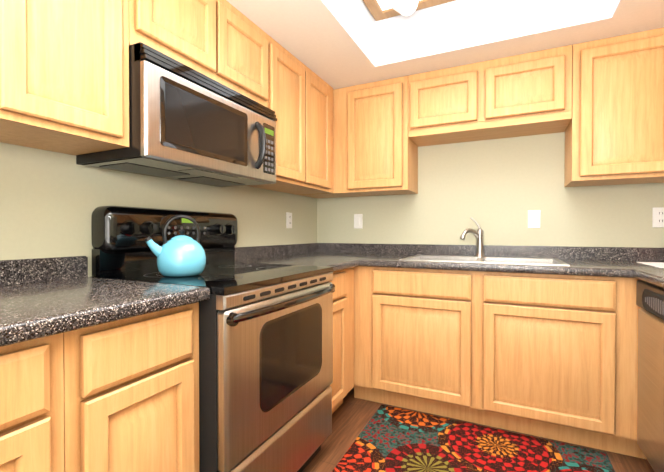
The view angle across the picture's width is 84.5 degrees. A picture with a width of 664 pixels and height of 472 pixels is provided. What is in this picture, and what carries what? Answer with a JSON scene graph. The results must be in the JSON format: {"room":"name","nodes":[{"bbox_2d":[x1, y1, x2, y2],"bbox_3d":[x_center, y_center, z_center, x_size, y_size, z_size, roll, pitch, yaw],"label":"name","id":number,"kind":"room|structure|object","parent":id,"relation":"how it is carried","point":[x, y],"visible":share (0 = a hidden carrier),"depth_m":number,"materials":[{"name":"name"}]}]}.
{"room":"kitchen","nodes":[
{"label":"kitchen","id":0,"kind":"room"},
{"bbox_2d":[0,142,316,276],"bbox_3d":[-1.084,-0.218,1.220,0.100,2.580,4.400,0,1,26],"label":"wall","id":1,"kind":"structure","parent":0,"point":[50,201],"depth_m":1.40,"materials":[{"name":"paint"}]},
{"bbox_2d":[0,256,87,285],"bbox_3d":[-1.280,0.122,0.672,0.020,0.080,1.594,0,1,26],"label":"backsplash","id":2,"kind":"structure","parent":1,"relation":"attached to","point":[18,271],"depth_m":1.25,"materials":[{"name":"stone"}]},
{"bbox_2d":[0,0,128,154],"bbox_3d":[-0.893,-0.676,1.113,0.327,0.757,0.384,0,1,26],"label":"upper cabinet","id":3,"kind":"object","parent":1,"relation":"attached to","point":[64,76],"visible":1,"depth_m":1.05,"materials":[{"name":"brown wood"}]},
{"bbox_2d":[128,0,267,106],"bbox_3d":[-0.639,-0.854,1.637,0.327,0.411,0.777,0,1,26],"label":"upper cabinet","id":4,"kind":"object","parent":1,"relation":"attached to","point":[224,42],"visible":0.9,"depth_m":1.53,"materials":[{"name":"brown wood"}]},
{"bbox_2d":[76,42,276,186],"bbox_3d":[-0.591,-0.454,1.608,0.443,0.380,0.756,0,1,26],"label":"over-the-range microwave","id":5,"kind":"object","parent":4,"relation":"attached to","point":[188,124],"visible":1,"depth_m":1.39,"materials":[{"name":"silver metal"}]},
{"bbox_2d":[235,243,319,260],"bbox_3d":[-0.359,0.103,2.577,0.024,0.080,1.073,0,1,26],"label":"backsplash","id":6,"kind":"structure","parent":1,"relation":"attached to","point":[254,252],"depth_m":2.48,"materials":[{"name":"stone"}]},
{"bbox_2d":[286,212,291,227],"bbox_3d":[-0.313,-0.115,2.693,0.009,0.116,0.072,0,1,26],"label":"outlet","id":7,"kind":"object","parent":1,"relation":"attached to","point":[288,219],"visible":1,"depth_m":2.68,"materials":[{"name":"white plastic"}]},
{"bbox_2d":[247,34,332,194],"bbox_3d":[-0.295,-0.688,2.351,0.327,0.757,0.800,0,1,26],"label":"upper cabinet","id":8,"kind":"object","parent":1,"relation":"attached to","point":[300,99],"visible":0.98,"depth_m":2.21,"materials":[{"name":"brown wood"}]},
{"bbox_2d":[226,0,663,89],"bbox_3d":[0.135,-1.277,0.622,2.605,0.450,4.200,0,1,26],"label":"ceiling","id":9,"kind":"structure","parent":0,"point":[314,37],"depth_m":1.98,"materials":[{"name":"paint"}]},
{"bbox_2d":[321,0,620,66],"bbox_3d":[0.419,-1.219,1.218,1.220,0.319,1.840,0,1,26],"label":"skylight","id":10,"kind":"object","parent":9,"relation":"attached to","point":[449,26],"depth_m":2.06,"materials":[{"name":"paint"}]},
{"bbox_2d":[377,0,419,10],"bbox_3d":[0.419,-1.354,1.217,1.066,0.007,1.686,0,1,26],"label":"ceiling light panel","id":11,"kind":"object","parent":10,"relation":"attached to","point":[383,4],"visible":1,"depth_m":2.15,"materials":[{"name":"white"}]},
{"bbox_2d":[386,0,418,15],"bbox_3d":[0.369,-1.257,1.923,0.174,0.215,0.173,0,1,26],"label":"ceiling spotlight","id":12,"kind":"object","parent":11,"relation":"attached to","point":[405,7],"visible":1,"depth_m":1.89,"materials":[{"name":"white plastic"}]},
{"bbox_2d":[363,0,454,20],"bbox_3d":[0.419,-1.347,1.217,1.196,0.022,1.816,0,1,26],"label":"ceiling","id":13,"kind":"structure","parent":10,"relation":"attached to","point":[375,10],"depth_m":2.15,"materials":[{"name":"brown wood"}]},
{"bbox_2d":[302,387,653,471],"bbox_3d":[0.135,1.127,0.646,2.805,0.100,4.400,0,1,26],"label":"floor","id":14,"kind":"structure","parent":0,"point":[352,416],"depth_m":1.92,"materials":[{"name":"brown wood"}]},
{"bbox_2d":[0,333,63,471],"bbox_3d":[-0.968,0.640,0.649,0.607,0.874,0.600,0,1,26],"label":"base cabinet","id":15,"kind":"object","parent":14,"relation":"on","point":[31,405],"visible":0.94,"depth_m":0.73,"materials":[{"name":"brown wood"}]},
{"bbox_2d":[0,277,209,346],"bbox_3d":[-1.004,0.183,0.539,0.633,0.040,1.594,0,1,26],"label":"countertop","id":16,"kind":"structure","parent":15,"relation":"on","point":[32,311],"depth_m":0.91,"materials":[{"name":"stone"}]},
{"bbox_2d":[63,302,198,471],"bbox_3d":[-0.753,0.636,1.093,0.607,0.874,0.383,0,1,26],"label":"base cabinet","id":17,"kind":"object","parent":14,"relation":"on","point":[131,394],"visible":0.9,"depth_m":0.93,"materials":[{"name":"brown wood"}]},
{"bbox_2d":[91,206,334,471],"bbox_3d":[-0.428,0.474,1.583,0.748,1.188,0.775,0,1,26],"label":"range","id":18,"kind":"object","parent":14,"relation":"on","point":[265,362],"visible":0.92,"depth_m":1.39,"materials":[{"name":"silver metal"}]},
{"bbox_2d":[144,214,205,276],"bbox_3d":[-0.592,0.034,1.413,0.178,0.236,0.208,0,1,26],"label":"kettle","id":19,"kind":"object","parent":18,"relation":"on","point":[181,255],"visible":1,"depth_m":1.36,"materials":[{"name":"blue ceramic"}]},
{"bbox_2d":[329,267,353,413],"bbox_3d":[-0.226,0.625,2.186,0.607,0.874,0.500,0,1,26],"label":"base cabinet","id":20,"kind":"object","parent":14,"relation":"on","point":[342,384],"visible":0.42,"depth_m":2.10,"materials":[{"name":"brown wood"}]},
{"bbox_2d":[354,266,393,401],"bbox_3d":[0.044,0.620,2.687,0.658,0.874,0.588,0,1,26],"label":"base cabinet","id":21,"kind":"object","parent":14,"relation":"on","point":[373,286],"depth_m":2.24,"materials":[{"name":"brown wood"}]},
{"bbox_2d":[235,252,663,287],"bbox_3d":[0.290,0.179,0.960,2.599,0.040,3.477,0,1,26],"label":"countertop","id":22,"kind":"structure","parent":21,"relation":"on","point":[653,275],"depth_m":1.98,"materials":[{"name":"stone"}]},
{"bbox_2d":[460,217,484,256],"bbox_3d":[0.938,0.005,2.437,0.147,0.267,0.143,0,1,26],"label":"faucet","id":23,"kind":"object","parent":22,"relation":"on","point":[478,233],"visible":1,"depth_m":2.44,"materials":[{"name":"metal"}]},
{"bbox_2d":[399,255,569,265],"bbox_3d":[0.908,0.228,2.247,0.870,0.176,0.518,0,1,26],"label":"sink","id":24,"kind":"object","parent":22,"relation":"in","point":[508,260],"visible":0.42,"depth_m":2.32,"materials":[{"name":"ceramic"}]},
{"bbox_2d":[637,262,663,267],"bbox_3d":[1.798,0.148,1.788,0.400,0.004,0.360,0,1,26],"label":"place mat","id":25,"kind":"object","parent":22,"relation":"on","point":[658,264],"visible":1,"depth_m":1.91,"materials":[{"name":"white"}]},
{"bbox_2d":[332,405,614,471],"bbox_3d":[0.458,1.066,1.275,1.150,0.008,1.695,0,1,26],"label":"rug","id":26,"kind":"object","parent":14,"relation":"on","point":[391,439],"visible":1,"depth_m":1.80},
{"bbox_2d":[594,276,646,458],"bbox_3d":[1.795,0.628,1.842,0.651,0.874,0.588,0,1,26],"label":"base cabinet","id":27,"kind":"object","parent":14,"relation":"on","point":[615,307],"depth_m":1.73,"materials":[{"name":"brown wood"}]},
{"bbox_2d":[636,280,663,471],"bbox_3d":[1.512,0.635,1.270,0.592,0.873,0.594,0,1,26],"label":"dishwasher","id":28,"kind":"object","parent":14,"relation":"on","point":[650,414],"visible":0.98,"depth_m":1.49,"materials":[{"name":"metal"}]},
{"bbox_2d":[317,131,663,247],"bbox_3d":[1.069,-0.232,2.569,2.605,2.580,0.100,0,1,26],"label":"wall","id":29,"kind":"structure","parent":0,"point":[496,190],"depth_m":2.48,"materials":[{"name":"paint"}]},
{"bbox_2d":[354,214,362,228],"bbox_3d":[0.208,-0.117,2.922,0.072,0.116,0.012,0,1,26],"label":"light switch","id":30,"kind":"object","parent":29,"relation":"attached to","point":[358,221],"visible":1,"depth_m":2.92,"materials":[{"name":"white plastic"}]},
{"bbox_2d":[301,76,417,197],"bbox_3d":[0.186,-0.692,2.750,0.847,0.757,0.327,0,1,26],"label":"upper cabinet","id":31,"kind":"object","parent":29,"relation":"attached to","point":[375,149],"visible":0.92,"depth_m":2.54,"materials":[{"name":"brown wood"}]},
{"bbox_2d":[408,45,571,130],"bbox_3d":[0.984,-0.884,2.363,0.919,0.365,0.327,0,1,26],"label":"upper cabinet","id":32,"kind":"object","parent":29,"relation":"attached to","point":[530,84],"visible":0.98,"depth_m":2.19,"materials":[{"name":"brown wood"}]},
{"bbox_2d":[408,111,571,146],"bbox_3d":[0.988,-0.679,2.374,0.919,0.042,0.307,0,1,26],"label":"valance","id":33,"kind":"object","parent":32,"relation":"attached to","point":[558,122],"visible":0.86,"depth_m":2.30,"materials":[{"name":"brown wood"}]},
{"bbox_2d":[320,243,663,261],"bbox_3d":[1.019,0.103,2.526,2.550,0.080,0.020,0,1,26],"label":"backsplash","id":34,"kind":"structure","parent":29,"relation":"attached to","point":[560,252],"depth_m":2.43,"materials":[{"name":"stone"}]},
{"bbox_2d":[528,210,539,227],"bbox_3d":[1.319,-0.110,2.386,0.072,0.116,0.012,0,1,26],"label":"light switch","id":35,"kind":"object","parent":29,"relation":"attached to","point":[533,218],"visible":1,"depth_m":2.38,"materials":[{"name":"white plastic"}]},
{"bbox_2d":[564,27,663,186],"bbox_3d":[1.773,-0.685,1.984,0.827,0.757,0.327,0,1,26],"label":"upper cabinet","id":36,"kind":"object","parent":29,"relation":"attached to","point":[614,132],"visible":0.98,"depth_m":1.94,"materials":[{"name":"brown wood"}]},
{"bbox_2d":[652,207,663,226],"bbox_3d":[1.897,-0.107,2.110,0.072,0.116,0.009,0,1,26],"label":"electrical outlet","id":37,"kind":"object","parent":29,"relation":"attached to","point":[657,216],"visible":1,"depth_m":2.11,"materials":[{"name":"white plastic"}]}
]}

